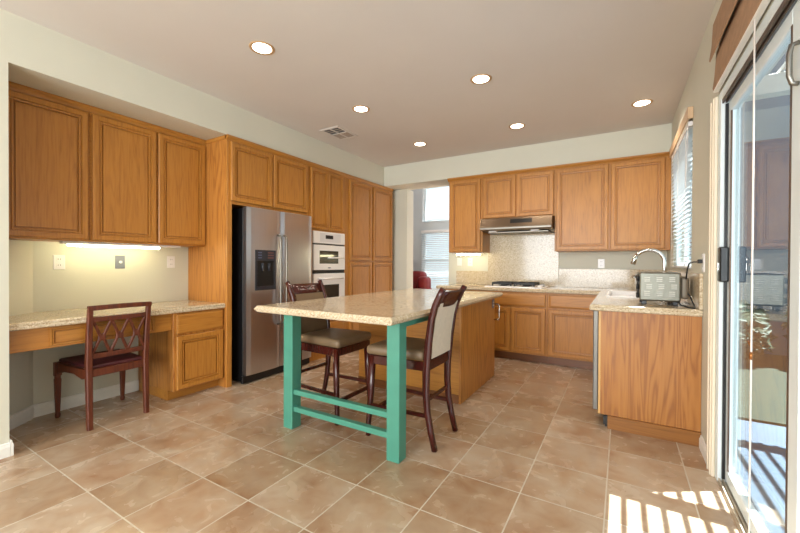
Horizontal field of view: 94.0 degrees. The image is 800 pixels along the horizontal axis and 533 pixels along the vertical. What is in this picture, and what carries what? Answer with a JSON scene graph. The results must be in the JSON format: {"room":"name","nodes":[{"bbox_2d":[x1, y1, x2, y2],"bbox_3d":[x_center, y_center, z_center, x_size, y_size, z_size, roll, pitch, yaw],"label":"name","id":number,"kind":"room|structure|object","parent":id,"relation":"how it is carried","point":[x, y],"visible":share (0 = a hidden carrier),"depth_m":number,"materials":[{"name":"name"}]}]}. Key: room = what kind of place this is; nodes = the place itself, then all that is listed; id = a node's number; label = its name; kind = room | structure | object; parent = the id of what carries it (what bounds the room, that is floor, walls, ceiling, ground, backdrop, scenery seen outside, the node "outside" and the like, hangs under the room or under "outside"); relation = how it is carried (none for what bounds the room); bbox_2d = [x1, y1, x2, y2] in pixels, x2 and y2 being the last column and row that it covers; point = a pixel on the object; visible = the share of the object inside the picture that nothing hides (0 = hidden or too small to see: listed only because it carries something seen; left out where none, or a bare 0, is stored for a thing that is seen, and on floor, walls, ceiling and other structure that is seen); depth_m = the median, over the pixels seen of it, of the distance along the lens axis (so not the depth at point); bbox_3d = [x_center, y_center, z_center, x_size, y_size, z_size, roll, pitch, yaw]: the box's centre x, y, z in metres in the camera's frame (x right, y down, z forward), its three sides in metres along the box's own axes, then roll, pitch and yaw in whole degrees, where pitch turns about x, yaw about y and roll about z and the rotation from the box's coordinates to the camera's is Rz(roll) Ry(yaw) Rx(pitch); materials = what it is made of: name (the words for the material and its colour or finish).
{"room":"kitchen","nodes":[
{"label":"kitchen","id":0,"kind":"room"},
{"bbox_2d":[0,60,8,444],"bbox_3d":[-2.720,-0.044,2.424,0.650,2.430,0.098,0,0,31],"label":"wall","id":1,"kind":"structure","parent":0,"point":[4,136],"depth_m":2.28,"materials":[{"name":"beige paint"}]},
{"bbox_2d":[9,240,32,415],"bbox_3d":[-2.802,0.488,2.696,0.240,1.360,0.282,0,0,31],"label":"wall","id":2,"kind":"structure","parent":0,"point":[20,252],"depth_m":2.76,"materials":[{"name":"beige paint"}]},
{"bbox_2d":[20,240,187,403],"bbox_3d":[-1.861,-0.211,4.632,0.120,2.740,4.775,0,0,31],"label":"wall","id":3,"kind":"structure","parent":0,"point":[90,277],"depth_m":3.20,"materials":[{"name":"beige paint"}]},
{"bbox_2d":[8,81,89,241],"bbox_3d":[-2.695,-0.729,2.774,0.324,1.064,0.528,0,0,31],"label":"upper cabinet","id":4,"kind":"object","parent":3,"relation":"attached to","point":[48,133],"visible":0.91,"depth_m":2.71,"materials":[{"name":"brown wood"}]},
{"bbox_2d":[53,255,64,269],"bbox_3d":[-2.749,-0.034,3.006,0.008,0.118,0.076,0,0,31],"label":"wall outlet","id":5,"kind":"object","parent":3,"relation":"attached to","point":[58,260],"visible":1,"depth_m":3.00,"materials":[{"name":"white plastic"}]},
{"bbox_2d":[9,380,138,455],"bbox_3d":[-2.633,1.118,2.897,0.412,0.100,1.207,0,0,-3],"label":"baseboard","id":6,"kind":"structure","parent":3,"relation":"attached to","point":[25,415],"depth_m":3.03,"materials":[{"name":"white paint"}]},
{"bbox_2d":[115,255,124,268],"bbox_3d":[-2.528,-0.040,3.370,0.017,0.118,0.076,0,0,31],"label":"jack plate","id":7,"kind":"object","parent":3,"relation":"attached to","point":[119,260],"visible":1,"depth_m":3.37,"materials":[{"name":"grey plastic"}]},
{"bbox_2d":[89,106,205,246],"bbox_3d":[-2.319,-0.731,3.410,0.324,1.064,0.948,0,0,31],"label":"upper cabinet","id":8,"kind":"object","parent":3,"relation":"attached to","point":[147,181],"visible":0.91,"depth_m":3.25,"materials":[{"name":"brown wood"}]},
{"bbox_2d":[59,241,180,248],"bbox_3d":[-2.379,-0.179,3.245,0.070,0.037,0.890,0,0,31],"label":"light","id":9,"kind":"object","parent":8,"relation":"attached to","point":[69,243],"visible":0.98,"depth_m":3.15,"materials":[{"name":"white plastic"}]},
{"bbox_2d":[167,256,174,267],"bbox_3d":[-2.306,-0.045,3.755,0.008,0.118,0.076,0,0,31],"label":"wall outlet","id":10,"kind":"object","parent":3,"relation":"attached to","point":[170,259],"visible":1,"depth_m":3.75,"materials":[{"name":"white plastic"}]},
{"bbox_2d":[0,8,383,185],"bbox_3d":[-1.524,-1.423,4.428,0.650,0.310,4.775,0,0,31],"label":"soffit","id":11,"kind":"structure","parent":0,"point":[39,57],"depth_m":2.93,"materials":[{"name":"beige paint"}]},
{"bbox_2d":[0,0,715,166],"bbox_3d":[-1.112,-1.606,1.480,4.555,0.100,9.430,0,0,31],"label":"ceiling","id":12,"kind":"structure","parent":0,"point":[559,69],"depth_m":2.81,"materials":[{"name":"paint"}]},
{"bbox_2d":[249,41,274,54],"bbox_3d":[-0.987,-1.560,2.667,0.178,0.006,0.178,0,0,31],"label":"recessed light","id":13,"kind":"object","parent":12,"relation":"in","point":[259,47],"visible":1,"depth_m":2.66,"materials":[{"name":"beige"}]},
{"bbox_2d":[319,126,357,139],"bbox_3d":[-0.715,-1.570,4.394,0.275,0.008,0.380,0,0,31],"label":"ceiling vent","id":14,"kind":"object","parent":12,"relation":"in","point":[337,132],"visible":1,"depth_m":4.39,"materials":[{"name":"metal"}]},
{"bbox_2d":[352,105,369,112],"bbox_3d":[-0.389,-1.565,3.711,0.178,0.006,0.178,0,0,31],"label":"recessed light","id":15,"kind":"object","parent":12,"relation":"in","point":[359,108],"visible":1,"depth_m":3.71,"materials":[{"name":"beige"}]},
{"bbox_2d":[413,142,426,145],"bbox_3d":[0.257,-1.570,4.786,0.178,0.006,0.178,0,0,31],"label":"recessed light","id":16,"kind":"object","parent":12,"relation":"in","point":[415,143],"visible":1,"depth_m":4.79,"materials":[{"name":"beige"}]},
{"bbox_2d":[470,74,491,84],"bbox_3d":[0.674,-1.556,3.099,0.178,0.006,0.178,0,0,31],"label":"recessed light","id":17,"kind":"object","parent":12,"relation":"in","point":[478,79],"visible":1,"depth_m":3.10,"materials":[{"name":"beige"}]},
{"bbox_2d":[509,123,524,128],"bbox_3d":[1.302,-1.560,4.147,0.178,0.006,0.178,0,0,31],"label":"recessed light","id":18,"kind":"object","parent":12,"relation":"in","point":[516,125],"visible":1,"depth_m":4.15,"materials":[{"name":"beige"}]},
{"bbox_2d":[631,99,652,106],"bbox_3d":[2.301,-1.552,3.544,0.178,0.006,0.178,0,0,31],"label":"recessed light","id":19,"kind":"object","parent":12,"relation":"in","point":[644,102],"visible":1,"depth_m":3.54,"materials":[{"name":"beige"}]},
{"bbox_2d":[0,350,739,532],"bbox_3d":[-1.368,1.231,3.252,6.755,0.120,12.200,0,0,31],"label":"floor","id":20,"kind":"structure","parent":0,"point":[530,451],"depth_m":2.17,"materials":[{"name":"beige tile"}]},
{"bbox_2d":[53,301,151,430],"bbox_3d":[-2.318,0.722,2.938,0.551,0.895,0.480,0,0,31],"label":"desk chair","id":21,"kind":"object","parent":20,"relation":"on","point":[91,364],"visible":1,"depth_m":2.83,"materials":[{"name":"brown wood"}]},
{"bbox_2d":[138,308,222,399],"bbox_3d":[-2.076,0.782,3.551,0.621,0.766,0.470,0,0,31],"label":"base cabinet","id":22,"kind":"object","parent":20,"relation":"on","point":[185,359],"visible":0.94,"depth_m":3.34,"materials":[{"name":"brown wood"}]},
{"bbox_2d":[9,300,224,330],"bbox_3d":[-2.328,0.377,3.112,0.628,0.048,1.478,0,0,31],"label":"countertop","id":23,"kind":"structure","parent":22,"relation":"on","point":[43,319],"depth_m":2.86,"materials":[{"name":"beige stone"}]},
{"bbox_2d":[9,314,170,353],"bbox_3d":[-2.226,0.478,2.779,0.042,0.148,1.006,0,0,31],"label":"apron","id":24,"kind":"object","parent":23,"relation":"attached to","point":[56,336],"visible":0.66,"depth_m":2.60,"materials":[{"name":"brown wood"}]},
{"bbox_2d":[188,134,310,387],"bbox_3d":[-1.654,-0.051,4.203,0.674,2.428,1.102,0,0,31],"label":"tall cabinet","id":25,"kind":"object","parent":20,"relation":"on","point":[240,173],"visible":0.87,"depth_m":3.72,"materials":[{"name":"brown wood"}]},
{"bbox_2d":[232,206,311,383],"bbox_3d":[-1.560,0.278,4.195,0.770,1.746,0.922,0,0,31],"label":"refrigerator","id":26,"kind":"object","parent":20,"relation":"on","point":[271,248],"visible":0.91,"depth_m":3.81,"materials":[{"name":"silver metal"}]},
{"bbox_2d":[285,280,370,425],"bbox_3d":[-0.595,0.651,3.090,0.592,1.058,0.436,1,0,32],"label":"bar stool","id":27,"kind":"object","parent":20,"relation":"on","point":[315,332],"visible":0.77,"depth_m":3.02,"materials":[{"name":"brown wood"}]},
{"bbox_2d":[309,162,349,361],"bbox_3d":[-1.182,-0.055,5.001,0.674,2.428,0.750,0,0,31],"label":"tall cabinet","id":28,"kind":"object","parent":20,"relation":"on","point":[328,187],"visible":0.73,"depth_m":4.79,"materials":[{"name":"brown wood"}]},
{"bbox_2d":[312,231,344,297],"bbox_3d":[-1.106,0.126,4.937,0.575,1.138,0.602,0,0,31],"label":"double oven","id":29,"kind":"object","parent":28,"relation":"in","point":[328,248],"visible":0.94,"depth_m":4.80,"materials":[{"name":"white metal"}]},
{"bbox_2d":[284,315,428,463],"bbox_3d":[-0.229,0.753,2.818,0.986,0.851,0.787,0,0,31],"label":"frame","id":30,"kind":"object","parent":20,"relation":"on","point":[395,413],"visible":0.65,"depth_m":2.40,"materials":[{"name":"teal paint"}]},
{"bbox_2d":[348,175,393,329],"bbox_3d":[-0.696,-0.059,5.824,0.674,2.428,1.160,0,0,31],"label":"pantry cabinet","id":31,"kind":"object","parent":20,"relation":"on","point":[370,204],"visible":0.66,"depth_m":5.56,"materials":[{"name":"brown wood"}]},
{"bbox_2d":[366,285,466,452],"bbox_3d":[0.122,0.657,2.643,0.592,1.058,0.436,0,0,31],"label":"bar stool","id":32,"kind":"object","parent":20,"relation":"on","point":[435,350],"visible":0.78,"depth_m":2.53,"materials":[{"name":"brown wood"}]},
{"bbox_2d":[413,271,431,288],"bbox_3d":[0.147,0.620,8.034,0.930,1.048,0.740,0,0,31],"label":"armchair","id":33,"kind":"object","parent":20,"relation":"on","point":[420,279],"visible":0.21,"depth_m":7.95,"materials":[{"name":"red leather"}]},
{"bbox_2d":[358,298,499,404],"bbox_3d":[0.336,0.749,3.876,1.147,0.851,1.019,0,0,31],"label":"kitchen island","id":34,"kind":"object","parent":20,"relation":"on","point":[472,359],"visible":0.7,"depth_m":3.44,"materials":[{"name":"brown wood"}]},
{"bbox_2d":[254,288,502,325],"bbox_3d":[0.037,0.301,3.336,1.155,0.046,2.280,0,0,31],"label":"island countertop","id":35,"kind":"structure","parent":34,"relation":"on","point":[389,308],"depth_m":2.63,"materials":[{"name":"beige stone"}]},
{"bbox_2d":[477,290,547,363],"bbox_3d":[1.531,0.743,4.920,0.870,0.859,0.634,0,0,31],"label":"base cabinet","id":36,"kind":"object","parent":20,"relation":"on","point":[521,328],"visible":0.64,"depth_m":4.59,"materials":[{"name":"brown wood"}]},
{"bbox_2d":[547,293,596,369],"bbox_3d":[2.163,0.748,4.547,0.594,0.859,0.634,0,0,31],"label":"base cabinet","id":37,"kind":"object","parent":20,"relation":"on","point":[570,318],"visible":0.63,"depth_m":4.31,"materials":[{"name":"brown wood"}]},
{"bbox_2d":[593,311,681,428],"bbox_3d":[1.868,0.759,2.910,0.612,0.858,0.625,0,0,31],"label":"dishwasher","id":38,"kind":"object","parent":20,"relation":"on","point":[595,313],"visible":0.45,"depth_m":2.80,"materials":[{"name":"grey plastic"}]},
{"bbox_2d":[598,311,701,446],"bbox_3d":[2.273,0.755,3.566,0.638,0.859,2.210,0,0,31],"label":"base cabinet","id":39,"kind":"object","parent":20,"relation":"on","point":[650,365],"visible":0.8,"depth_m":2.60,"materials":[{"name":"brown wood"}]},
{"bbox_2d":[436,283,702,316],"bbox_3d":[1.401,0.294,4.068,2.658,0.046,2.228,0,0,31],"label":"countertop","id":40,"kind":"structure","parent":39,"relation":"on","point":[601,302],"depth_m":2.99,"materials":[{"name":"beige stone"}]},
{"bbox_2d":[484,281,548,288],"bbox_3d":[1.540,0.235,4.910,0.720,0.060,0.500,0,0,31],"label":"gas cooktop","id":41,"kind":"object","parent":40,"relation":"in","point":[536,285],"visible":1,"depth_m":4.79,"materials":[{"name":"white metal"}]},
{"bbox_2d":[606,290,635,297],"bbox_3d":[2.264,0.364,3.647,0.411,0.200,0.776,0,0,31],"label":"sink","id":42,"kind":"object","parent":40,"relation":"in","point":[625,294],"visible":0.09,"depth_m":3.96,"materials":[{"name":"white ceramic"}]},
{"bbox_2d":[630,248,666,271],"bbox_3d":[2.357,0.053,3.535,0.300,0.452,0.145,0,0,31],"label":"faucet","id":43,"kind":"object","parent":40,"relation":"on","point":[634,259],"visible":0.55,"depth_m":3.47,"materials":[{"name":"silver metal"}]},
{"bbox_2d":[631,259,702,308],"bbox_3d":[1.964,0.117,2.795,0.384,0.332,0.630,0,0,31],"label":"toaster oven","id":44,"kind":"object","parent":40,"relation":"on","point":[672,287],"visible":1,"depth_m":2.71,"materials":[{"name":"grey metal"}]},
{"bbox_2d":[411,189,448,270],"bbox_3d":[0.779,-0.656,8.387,5.200,3.600,0.140,0,0,31],"label":"wall","id":45,"kind":"structure","parent":0,"point":[419,224],"depth_m":8.50,"materials":[{"name":"grey paint"}]},
{"bbox_2d":[423,233,448,271],"bbox_3d":[1.223,-0.127,8.133,1.568,1.308,0.050,0,0,31],"label":"window","id":46,"kind":"structure","parent":45,"relation":"in","point":[438,233],"depth_m":8.39,"materials":[{"name":"white plastic"}]},
{"bbox_2d":[421,229,448,289],"bbox_3d":[1.168,-0.142,8.041,1.590,1.330,0.055,0,0,31],"label":"window blind","id":47,"kind":"object","parent":46,"relation":"attached to","point":[442,269],"visible":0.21,"depth_m":8.26,"materials":[{"name":"white plastic"}]},
{"bbox_2d":[424,186,448,221],"bbox_3d":[1.229,-1.412,8.124,1.568,0.798,0.050,0,0,31],"label":"window","id":48,"kind":"structure","parent":45,"relation":"in","point":[425,189],"depth_m":8.48,"materials":[{"name":"white plastic"}]},
{"bbox_2d":[384,123,671,189],"bbox_3d":[1.460,-1.415,5.183,3.720,0.310,0.440,0,0,31],"label":"soffit","id":49,"kind":"structure","parent":0,"point":[652,139],"depth_m":4.79,"materials":[{"name":"beige paint"}]},
{"bbox_2d":[392,189,666,289],"bbox_3d":[1.291,-0.049,5.556,4.370,2.430,0.220,0,0,31],"label":"wall","id":50,"kind":"structure","parent":0,"point":[617,259],"depth_m":5.71,"materials":[{"name":"beige paint"}]},
{"bbox_2d":[457,258,461,265],"bbox_3d":[0.901,-0.071,5.652,0.076,0.118,0.009,0,0,31],"label":"light switch","id":51,"kind":"object","parent":50,"relation":"attached to","point":[459,260],"visible":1,"depth_m":5.65,"materials":[{"name":"white plastic"}]},
{"bbox_2d":[447,174,489,252],"bbox_3d":[0.994,-0.730,5.381,0.516,1.064,0.374,0,0,31],"label":"upper cabinet","id":52,"kind":"object","parent":50,"relation":"attached to","point":[466,192],"visible":0.93,"depth_m":5.22,"materials":[{"name":"brown wood"}]},
{"bbox_2d":[453,253,483,254],"bbox_3d":[0.975,-0.179,5.335,0.430,0.036,0.080,0,0,31],"label":"light","id":53,"kind":"object","parent":52,"relation":"attached to","point":[453,253],"visible":0.94,"depth_m":5.31,"materials":[{"name":"white plastic"}]},
{"bbox_2d":[468,258,472,265],"bbox_3d":[1.047,-0.067,5.567,0.076,0.118,0.008,0,0,31],"label":"wall outlet","id":54,"kind":"object","parent":50,"relation":"attached to","point":[470,260],"visible":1,"depth_m":5.56,"materials":[{"name":"white plastic"}]},
{"bbox_2d":[456,271,487,283],"bbox_3d":[1.069,0.162,5.548,0.490,0.194,0.019,0,0,31],"label":"backsplash","id":55,"kind":"structure","parent":50,"relation":"attached to","point":[462,277],"depth_m":5.53,"materials":[{"name":"beige stone"}]},
{"bbox_2d":[480,215,554,234],"bbox_3d":[1.577,-0.541,4.955,0.897,0.190,0.518,0,0,31],"label":"range hood","id":56,"kind":"object","parent":50,"relation":"attached to","point":[544,223],"visible":0.98,"depth_m":4.76,"materials":[{"name":"silver metal"}]},
{"bbox_2d":[482,165,554,218],"bbox_3d":[1.614,-0.948,5.014,0.918,0.618,0.374,0,0,31],"label":"upper cabinet","id":57,"kind":"object","parent":50,"relation":"attached to","point":[531,191],"visible":0.88,"depth_m":4.84,"materials":[{"name":"brown wood"}]},
{"bbox_2d":[488,233,558,286],"bbox_3d":[1.693,-0.093,5.178,0.954,0.716,0.019,0,0,31],"label":"backsplash","id":58,"kind":"structure","parent":50,"relation":"attached to","point":[511,257],"depth_m":5.15,"materials":[{"name":"beige stone"}]},
{"bbox_2d":[598,259,604,267],"bbox_3d":[2.533,-0.036,4.689,0.076,0.118,0.008,0,0,31],"label":"wall outlet","id":59,"kind":"object","parent":50,"relation":"attached to","point":[601,262],"visible":1,"depth_m":4.68,"materials":[{"name":"white plastic"}]},
{"bbox_2d":[559,269,661,288],"bbox_3d":[2.598,0.153,4.645,1.148,0.238,0.019,0,0,31],"label":"backsplash","id":60,"kind":"structure","parent":50,"relation":"attached to","point":[583,278],"depth_m":4.69,"materials":[{"name":"beige stone"}]},
{"bbox_2d":[554,151,670,251],"bbox_3d":[2.516,-0.717,4.483,1.176,1.064,0.374,0,0,31],"label":"upper cabinet","id":61,"kind":"object","parent":50,"relation":"attached to","point":[622,203],"visible":0.94,"depth_m":4.29,"materials":[{"name":"brown wood"}]},
{"bbox_2d":[667,0,773,476],"bbox_3d":[0.806,-0.169,0.354,0.085,2.740,9.430,0,0,31],"label":"wall","id":62,"kind":"structure","parent":0,"point":[698,93],"depth_m":2.48,"materials":[{"name":"beige paint"}]},
{"bbox_2d":[676,130,692,268],"bbox_3d":[2.563,-0.562,3.327,0.040,1.158,1.138,0,0,31],"label":"window","id":63,"kind":"structure","parent":62,"relation":"in","point":[679,250],"depth_m":3.48,"materials":[{"name":"white glass"}]},
{"bbox_2d":[669,106,692,267],"bbox_3d":[2.517,-0.603,3.354,0.054,1.229,1.220,0,0,31],"label":"window blind","id":64,"kind":"object","parent":63,"relation":"attached to","point":[681,158],"visible":0.93,"depth_m":3.20,"materials":[{"name":"white plastic"}]},
{"bbox_2d":[667,270,702,309],"bbox_3d":[2.541,0.162,3.400,0.019,0.238,2.219,0,0,31],"label":"backsplash","id":65,"kind":"structure","parent":62,"relation":"attached to","point":[695,279],"depth_m":2.58,"materials":[{"name":"beige stone"}]},
{"bbox_2d":[699,435,705,462],"bbox_3d":[1.907,1.150,2.337,0.014,0.085,0.265,0,0,31],"label":"baseboard","id":66,"kind":"structure","parent":62,"relation":"attached to","point":[702,445],"depth_m":2.35,"materials":[{"name":"white paint"}]},
{"bbox_2d":[702,254,704,271],"bbox_3d":[1.978,-0.023,2.432,0.008,0.118,0.076,0,0,31],"label":"wall outlet","id":67,"kind":"object","parent":62,"relation":"attached to","point":[703,255],"visible":0.98,"depth_m":2.41,"materials":[{"name":"white plastic"}]},
{"bbox_2d":[709,0,770,532],"bbox_3d":[1.171,-0.145,1.099,0.040,2.445,2.385,0,0,31],"label":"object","id":68,"kind":"object","parent":62,"relation":"attached to","point":[745,19],"visible":1,"depth_m":1.62,"materials":[{"name":"white paint"}]},
{"bbox_2d":[706,0,799,532],"bbox_3d":[1.292,0.118,1.203,0.106,2.160,2.284,0,0,31],"label":"door","id":69,"kind":"structure","parent":62,"relation":"in","point":[780,26],"depth_m":1.97,"materials":[{"name":"white plastic"}]},
{"bbox_3d":[-3.700,-0.188,0.242,0.120,2.740,4.654,0,0,31],"label":"wall","id":70,"kind":"structure","parent":0,"visible":0},
{"bbox_2d":[0,442,9,458],"bbox_3d":[-3.597,1.139,0.303,0.014,0.085,4.653,0,0,31],"label":"baseboard","id":71,"kind":"structure","parent":70,"relation":"attached to","point":[4,448],"depth_m":2.28,"materials":[{"name":"white paint"}]},
{"label":"outside","id":72,"kind":"structure","parent":0,"visible":0},
{"bbox_2d":[737,419,785,532],"bbox_3d":[7.160,1.313,2.745,8.444,0.120,20.000,0,0,31],"label":"patio","id":73,"kind":"structure","parent":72,"point":[768,441],"depth_m":2.29,"materials":[{"name":"grey concrete"}]},
{"bbox_2d":[690,51,789,355],"bbox_3d":[7.308,-1.150,3.924,7.425,4.790,0.400,0,0,31],"label":"wall","id":74,"kind":"structure","parent":73,"relation":"on","point":[772,115],"depth_m":5.14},
{"bbox_2d":[738,299,778,360],"bbox_3d":[4.247,0.811,4.814,0.962,0.885,0.979,0,0,31],"label":"leafy shrub","id":75,"kind":"object","parent":73,"relation":"on","point":[762,335],"visible":0.29,"depth_m":4.50,"materials":[{"name":"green plant"}]},
{"bbox_2d":[745,42,790,101],"bbox_3d":[2.619,-0.112,0.426,2.925,2.719,4.600,0,0,31],"label":"patio cover","id":76,"kind":"object","parent":73,"relation":"on","point":[776,84],"visible":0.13,"depth_m":2.80,"materials":[{"name":"paint"}]},
{"bbox_2d":[780,304,787,337],"bbox_3d":[5.150,0.709,4.277,0.968,1.062,1.074,0,1,-36],"label":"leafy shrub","id":77,"kind":"object","parent":73,"relation":"on","point":[784,324],"visible":0.06,"depth_m":4.56,"materials":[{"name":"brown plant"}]},
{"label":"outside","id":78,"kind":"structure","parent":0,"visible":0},
{"bbox_2d":[738,354,786,426],"bbox_3d":[6.901,1.245,2.293,8.432,0.020,3.020,0,0,31],"label":"lawn","id":79,"kind":"structure","parent":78,"point":[769,371],"depth_m":3.67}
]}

